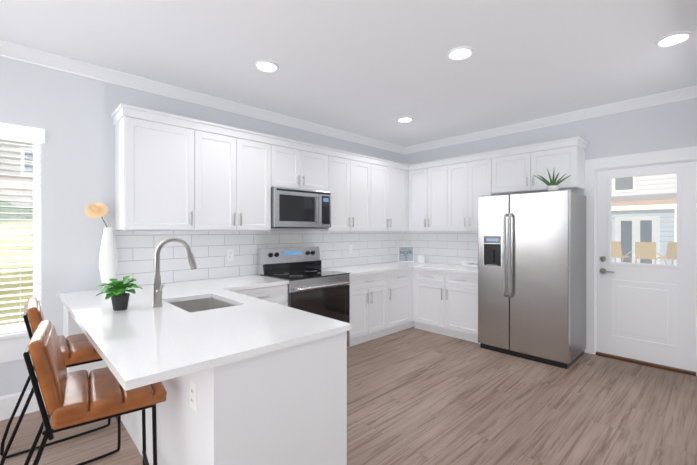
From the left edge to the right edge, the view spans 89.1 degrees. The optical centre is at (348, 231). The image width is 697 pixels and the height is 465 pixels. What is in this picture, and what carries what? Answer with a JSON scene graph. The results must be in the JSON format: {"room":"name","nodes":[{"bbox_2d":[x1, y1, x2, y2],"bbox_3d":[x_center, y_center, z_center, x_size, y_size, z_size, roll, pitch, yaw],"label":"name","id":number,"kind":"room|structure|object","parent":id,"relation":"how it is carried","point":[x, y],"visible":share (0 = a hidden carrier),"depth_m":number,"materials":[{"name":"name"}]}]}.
{"room":"kitchen","nodes":[
{"label":"kitchen","id":0,"kind":"room"},
{"bbox_2d":[0,57,403,396],"bbox_3d":[-2.186,0.005,3.012,8.750,2.740,0.150,0,0,-44],"label":"wall","id":1,"kind":"structure","parent":0,"point":[69,113],"depth_m":2.87,"materials":[{"name":"white paint"}]},
{"bbox_2d":[0,140,40,362],"bbox_3d":[-2.728,0.105,2.450,1.030,1.700,0.175,0,0,-44],"label":"window unit","id":2,"kind":"structure","parent":1,"relation":"in","point":[13,346],"depth_m":2.73,"materials":[{"name":"white"}]},
{"bbox_2d":[0,123,44,333],"bbox_3d":[-2.705,-0.016,2.444,0.925,1.538,0.105,0,0,-44],"label":"window blinds","id":3,"kind":"object","parent":2,"relation":"attached to","point":[13,132],"visible":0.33,"depth_m":2.66,"materials":[{"name":"white plastic"}]},
{"bbox_2d":[0,389,45,420],"bbox_3d":[-3.794,1.291,1.366,4.150,0.170,0.014,0,0,-44],"label":"baseboard","id":4,"kind":"structure","parent":1,"relation":"attached to","point":[8,403],"depth_m":2.62,"materials":[{"name":"white wood"}]},
{"bbox_2d":[111,107,198,230],"bbox_3d":[-1.702,-0.488,3.126,0.548,0.978,0.348,0,0,-44],"label":"upper cabinet","id":5,"kind":"object","parent":1,"relation":"attached to","point":[176,173],"depth_m":2.99,"materials":[{"name":"white wood"}]},
{"bbox_2d":[0,40,407,153],"bbox_3d":[-2.163,-1.318,2.877,8.600,0.095,0.075,0,0,-44],"label":"crown molding","id":6,"kind":"structure","parent":1,"relation":"attached to","point":[21,53],"depth_m":3.30,"materials":[{"name":"white wood"}]},
{"bbox_2d":[227,249,233,260],"bbox_3d":[-1.260,0.254,3.772,0.074,0.120,0.008,0,0,-44],"label":"outlet","id":7,"kind":"object","parent":1,"relation":"attached to","point":[230,254],"visible":1,"depth_m":3.77,"materials":[{"name":"white plastic"}]},
{"bbox_2d":[199,123,274,230],"bbox_3d":[-1.220,-0.489,3.585,0.785,0.978,0.348,0,0,-44],"label":"upper cabinet","id":8,"kind":"object","parent":1,"relation":"attached to","point":[237,168],"depth_m":3.45,"materials":[{"name":"white wood"}]},
{"bbox_2d":[115,231,402,285],"bbox_3d":[-0.546,0.244,4.465,4.069,0.488,0.008,0,0,-44],"label":"backsplash","id":9,"kind":"structure","parent":1,"relation":"attached to","point":[136,250],"depth_m":3.75,"materials":[{"name":"tile"}]},
{"bbox_2d":[275,139,330,191],"bbox_3d":[-0.650,-0.723,4.129,0.786,0.510,0.348,0,0,-44],"label":"upper cabinet","id":10,"kind":"object","parent":1,"relation":"attached to","point":[303,166],"depth_m":4.00,"materials":[{"name":"white wood"}]},
{"bbox_2d":[271,187,330,228],"bbox_3d":[-0.610,-0.248,4.089,0.780,0.433,0.457,0,0,-44],"label":"over-the-range microwave","id":11,"kind":"object","parent":10,"relation":"attached to","point":[291,208],"visible":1,"depth_m":3.91,"materials":[{"name":"silver metal"}]},
{"bbox_2d":[311,151,370,230],"bbox_3d":[-0.090,-0.490,4.662,0.756,0.978,0.348,0,0,-44],"label":"upper cabinet","id":12,"kind":"object","parent":1,"relation":"attached to","point":[350,174],"depth_m":4.53,"materials":[{"name":"white wood"}]},
{"bbox_2d":[348,245,351,252],"bbox_3d":[0.029,0.253,5.000,0.074,0.120,0.008,0,0,-44],"label":"outlet","id":13,"kind":"object","parent":1,"relation":"attached to","point":[349,248],"visible":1,"depth_m":4.99,"materials":[{"name":"white plastic"}]},
{"bbox_2d":[371,159,390,230],"bbox_3d":[0.313,-0.490,5.047,0.359,0.978,0.348,0,0,-44],"label":"upper cabinet","id":14,"kind":"object","parent":1,"relation":"attached to","point":[380,169],"depth_m":4.94,"materials":[{"name":"white wood"}]},
{"bbox_2d":[391,163,406,230],"bbox_3d":[0.617,-0.491,5.336,0.480,0.978,0.348,0,0,-44],"label":"upper cabinet","id":15,"kind":"object","parent":1,"relation":"attached to","point":[398,170],"depth_m":5.22,"materials":[{"name":"white wood"}]},
{"bbox_2d":[0,327,696,464],"bbox_3d":[0.295,1.427,0.301,8.900,0.100,7.500,0,0,-44],"label":"floor","id":16,"kind":"structure","parent":0,"point":[415,396],"depth_m":2.66,"materials":[{"name":"brown wood"}]},
{"bbox_2d":[0,297,120,464],"bbox_3d":[-1.736,0.893,2.170,0.605,0.959,0.452,0,0,-44],"label":"stool","id":17,"kind":"object","parent":16,"relation":"on","point":[78,349],"visible":0.44,"depth_m":2.09,"materials":[{"name":"brown leather"}]},
{"bbox_2d":[63,305,106,376],"bbox_3d":[-2.049,0.949,2.796,0.290,0.852,0.348,0,0,-44],"label":"base cabinet","id":18,"kind":"object","parent":16,"relation":"on","point":[70,327],"depth_m":2.62,"materials":[{"name":"white wood"}]},
{"bbox_2d":[58,285,269,390],"bbox_3d":[-1.330,0.508,2.157,0.510,0.032,2.265,0,0,-44],"label":"countertop","id":19,"kind":"structure","parent":18,"relation":"on","point":[140,341],"depth_m":1.62,"materials":[{"name":"white stone"}]},
{"bbox_2d":[85,202,117,287],"bbox_3d":[-2.033,0.125,2.912,0.235,0.729,0.170,0,0,-44],"label":"vase","id":20,"kind":"object","parent":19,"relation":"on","point":[108,262],"visible":0.98,"depth_m":2.92,"materials":[{"name":"white ceramic"}]},
{"bbox_2d":[95,275,142,310],"bbox_3d":[-1.432,0.388,2.212,0.248,0.205,0.237,0,0,-44],"label":"potted plant","id":21,"kind":"object","parent":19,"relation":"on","point":[114,289],"visible":1,"depth_m":2.18,"materials":[{"name":"green plant"}]},
{"bbox_2d":[152,237,196,306],"bbox_3d":[-1.130,0.266,2.346,0.282,0.449,0.164,0,0,-44],"label":"faucet","id":22,"kind":"object","parent":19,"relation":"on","point":[157,294],"visible":0.98,"depth_m":2.30,"materials":[{"name":"silver metal"}]},
{"bbox_2d":[23,320,166,464],"bbox_3d":[-1.178,0.894,1.586,0.592,0.959,0.440,0,0,-37],"label":"stool","id":23,"kind":"object","parent":16,"relation":"on","point":[74,399],"visible":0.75,"depth_m":1.46,"materials":[{"name":"brown leather"}]},
{"bbox_2d":[194,284,290,392],"bbox_3d":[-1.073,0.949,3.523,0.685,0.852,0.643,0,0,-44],"label":"base cabinet","id":24,"kind":"object","parent":16,"relation":"on","point":[221,378],"depth_m":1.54,"materials":[{"name":"white wood"}]},
{"bbox_2d":[142,282,209,301],"bbox_3d":[-1.507,0.507,2.974,0.360,0.032,0.838,0,0,-44],"label":"countertop","id":25,"kind":"structure","parent":24,"relation":"on","point":[176,291],"depth_m":2.88,"materials":[{"name":"white stone"}]},
{"bbox_2d":[170,297,235,312],"bbox_3d":[-1.020,0.625,2.466,0.413,0.200,0.618,0,0,-44],"label":"sink","id":26,"kind":"object","parent":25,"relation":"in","point":[197,305],"visible":0.06,"depth_m":2.71,"materials":[{"name":"silver metal"}]},
{"bbox_2d":[190,379,196,411],"bbox_3d":[-0.677,0.716,1.543,0.008,0.120,0.074,0,0,-44],"label":"outlet","id":27,"kind":"object","parent":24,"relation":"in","point":[193,395],"visible":0.98,"depth_m":1.53,"materials":[{"name":"white plastic"}]},
{"bbox_2d":[198,275,288,289],"bbox_3d":[-1.063,0.506,3.518,0.675,0.032,0.664,0,0,-44],"label":"countertop","id":28,"kind":"structure","parent":24,"relation":"on","point":[248,281],"depth_m":3.45,"materials":[{"name":"white stone"}]},
{"bbox_2d":[191,301,329,351],"bbox_3d":[-0.529,0.508,1.948,0.360,0.032,0.857,0,0,-44],"label":"countertop","id":29,"kind":"structure","parent":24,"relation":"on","point":[262,323],"depth_m":1.87,"materials":[{"name":"white stone"}]},
{"bbox_2d":[182,280,351,335],"bbox_3d":[-0.823,0.507,2.640,0.160,0.032,2.265,0,0,-44],"label":"countertop","id":30,"kind":"structure","parent":24,"relation":"on","point":[224,293],"depth_m":2.51,"materials":[{"name":"white stone"}]},
{"bbox_2d":[259,246,349,346],"bbox_3d":[-0.484,0.785,3.997,0.819,1.178,0.703,0,0,-44],"label":"range","id":31,"kind":"object","parent":16,"relation":"on","point":[314,287],"visible":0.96,"depth_m":3.92,"materials":[{"name":"silver metal"}]},
{"bbox_2d":[313,271,390,348],"bbox_3d":[0.026,0.948,4.570,0.705,0.852,0.643,0,0,-44],"label":"base cabinet","id":32,"kind":"object","parent":16,"relation":"on","point":[370,294],"depth_m":4.33,"materials":[{"name":"white wood"}]},
{"bbox_2d":[391,269,414,333],"bbox_3d":[0.471,0.947,4.994,0.525,0.852,0.643,0,0,-44],"label":"base cabinet","id":33,"kind":"object","parent":16,"relation":"on","point":[402,281],"depth_m":4.82,"materials":[{"name":"white wood"}]},
{"bbox_2d":[415,269,479,343],"bbox_3d":[1.472,0.947,4.830,0.643,0.852,1.016,0,0,-44],"label":"base cabinet","id":34,"kind":"object","parent":16,"relation":"on","point":[446,303],"depth_m":4.58,"materials":[{"name":"white wood"}]},
{"bbox_2d":[322,261,429,275],"bbox_3d":[0.465,0.505,4.975,1.900,0.032,0.664,0,0,-44],"label":"countertop","id":35,"kind":"structure","parent":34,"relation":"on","point":[354,270],"depth_m":4.76,"materials":[{"name":"white stone"}]},
{"bbox_2d":[398,246,413,261],"bbox_3d":[0.919,0.364,5.651,0.250,0.250,0.047,0,0,1],"label":"sign","id":36,"kind":"object","parent":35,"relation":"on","point":[405,253],"visible":1,"depth_m":5.64,"materials":[{"name":"white"}]},
{"bbox_2d":[417,255,424,262],"bbox_3d":[1.127,0.428,5.486,0.124,0.119,0.124,0,0,-44],"label":"canister","id":37,"kind":"object","parent":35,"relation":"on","point":[420,258],"visible":1,"depth_m":5.43,"materials":[{"name":"white ceramic"}]},
{"bbox_2d":[414,263,477,274],"bbox_3d":[1.487,0.505,4.798,0.664,0.032,0.949,0,0,-44],"label":"countertop","id":38,"kind":"structure","parent":34,"relation":"on","point":[455,268],"depth_m":4.76,"materials":[{"name":"white stone"}]},
{"bbox_2d":[461,261,477,266],"bbox_3d":[1.739,0.457,4.930,0.032,0.061,0.350,0,0,-44],"label":"coffee sign","id":39,"kind":"object","parent":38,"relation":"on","point":[466,263],"visible":0.73,"depth_m":4.97,"materials":[{"name":"white"}]},
{"bbox_2d":[478,189,585,368],"bbox_3d":[2.068,0.478,4.042,0.761,1.792,0.940,0,0,-44],"label":"fridge","id":40,"kind":"object","parent":16,"relation":"on","point":[532,276],"visible":1,"depth_m":3.77,"materials":[{"name":"silver metal"}]},
{"bbox_2d":[535,169,570,191],"bbox_3d":[2.134,-0.537,3.718,0.247,0.237,0.323,0,0,-44],"label":"aloe plant","id":41,"kind":"object","parent":40,"relation":"on","point":[553,184],"visible":0.98,"depth_m":3.68,"materials":[{"name":"green plant"}]},
{"bbox_2d":[0,0,696,146],"bbox_3d":[0.295,-1.413,0.298,8.900,0.100,7.500,0,0,-44],"label":"ceiling","id":42,"kind":"structure","parent":0,"point":[375,69],"depth_m":2.69,"materials":[{"name":"white paint"}]},
{"bbox_2d":[255,60,278,71],"bbox_3d":[-0.674,-1.361,2.925,0.194,0.024,0.194,0,0,-44],"label":"recessed light","id":43,"kind":"object","parent":42,"relation":"in","point":[266,66],"visible":0.98,"depth_m":2.92,"materials":[{"name":"white plastic"}]},
{"bbox_2d":[397,117,412,122],"bbox_3d":[0.689,-1.363,4.321,0.194,0.024,0.194,0,0,-44],"label":"recessed light","id":44,"kind":"object","parent":42,"relation":"in","point":[405,119],"visible":0.92,"depth_m":4.32,"materials":[{"name":"white plastic"}]},
{"bbox_2d":[447,46,473,59],"bbox_3d":[0.855,-1.361,2.711,0.194,0.024,0.194,0,0,-44],"label":"recessed light","id":45,"kind":"object","parent":42,"relation":"in","point":[461,53],"visible":1,"depth_m":2.71,"materials":[{"name":"white plastic"}]},
{"bbox_2d":[655,31,692,46],"bbox_3d":[2.304,-1.361,2.510,0.194,0.024,0.194,0,0,-44],"label":"recessed light","id":46,"kind":"object","parent":42,"relation":"in","point":[676,38],"visible":0.98,"depth_m":2.50,"materials":[{"name":"white plastic"}]},
{"bbox_2d":[404,98,696,261],"bbox_3d":[2.267,0.003,4.573,0.150,2.740,3.735,0,0,-44],"label":"wall","id":47,"kind":"structure","parent":0,"point":[668,126],"depth_m":3.83,"materials":[{"name":"white paint"}]},
{"bbox_2d":[407,159,446,230],"bbox_3d":[1.234,-0.490,5.244,0.414,0.978,0.678,0,0,-44],"label":"upper cabinet","id":48,"kind":"object","parent":47,"relation":"attached to","point":[426,182],"depth_m":5.13,"materials":[{"name":"white wood"}]},
{"bbox_2d":[403,231,477,264],"bbox_3d":[1.498,0.244,5.265,0.008,0.488,1.610,0,0,-44],"label":"backsplash","id":49,"kind":"structure","parent":47,"relation":"attached to","point":[445,247],"depth_m":5.32,"materials":[{"name":"tile"}]},
{"bbox_2d":[447,151,493,230],"bbox_3d":[1.705,-0.490,4.797,0.348,0.978,0.618,0,0,-44],"label":"upper cabinet","id":50,"kind":"object","parent":47,"relation":"attached to","point":[468,176],"depth_m":4.69,"materials":[{"name":"white wood"}]},
{"bbox_2d":[491,139,586,194],"bbox_3d":[2.241,-0.725,4.235,0.348,0.507,0.928,0,0,-44],"label":"upper cabinet","id":51,"kind":"object","parent":47,"relation":"attached to","point":[514,170],"depth_m":4.07,"materials":[{"name":"white wood"}]},
{"bbox_2d":[404,85,696,153],"bbox_3d":[2.164,-1.319,4.515,0.075,0.095,3.495,0,0,-44],"label":"crown molding","id":52,"kind":"structure","parent":47,"relation":"attached to","point":[688,92],"depth_m":4.09,"materials":[{"name":"white wood"}]},
{"bbox_2d":[584,146,696,375],"bbox_3d":[3.079,0.285,3.701,0.175,2.178,1.041,0,0,-44],"label":"door frame","id":53,"kind":"structure","parent":47,"relation":"attached to","point":[670,156],"depth_m":3.95,"materials":[{"name":"white wood"}]},
{"bbox_2d":[596,161,695,375],"bbox_3d":[3.037,0.352,3.660,0.107,2.042,0.793,0,0,-44],"label":"door","id":54,"kind":"structure","parent":47,"relation":"in","point":[646,314],"depth_m":3.62,"materials":[{"name":"white wood"}]},
{"label":"outside","id":55,"kind":"structure","parent":0,"visible":0},
{"bbox_2d":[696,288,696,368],"bbox_3d":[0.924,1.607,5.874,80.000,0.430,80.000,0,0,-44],"label":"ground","id":56,"kind":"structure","parent":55,"point":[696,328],"depth_m":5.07,"materials":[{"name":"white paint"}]},
{"bbox_2d":[0,139,32,324],"bbox_3d":[-13.769,-2.935,12.588,28.000,9.400,20.000,0,0,-44],"label":"flank","id":57,"kind":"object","parent":56,"relation":"on","point":[10,153],"depth_m":12.98,"materials":[{"name":"beige"}]},
{"bbox_2d":[611,162,696,287],"bbox_3d":[14.141,-2.436,14.324,9.200,8.400,22.000,0,0,-44],"label":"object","id":58,"kind":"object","parent":56,"relation":"on","point":[648,211],"depth_m":14.13,"materials":[{"name":"grey"}]}
]}

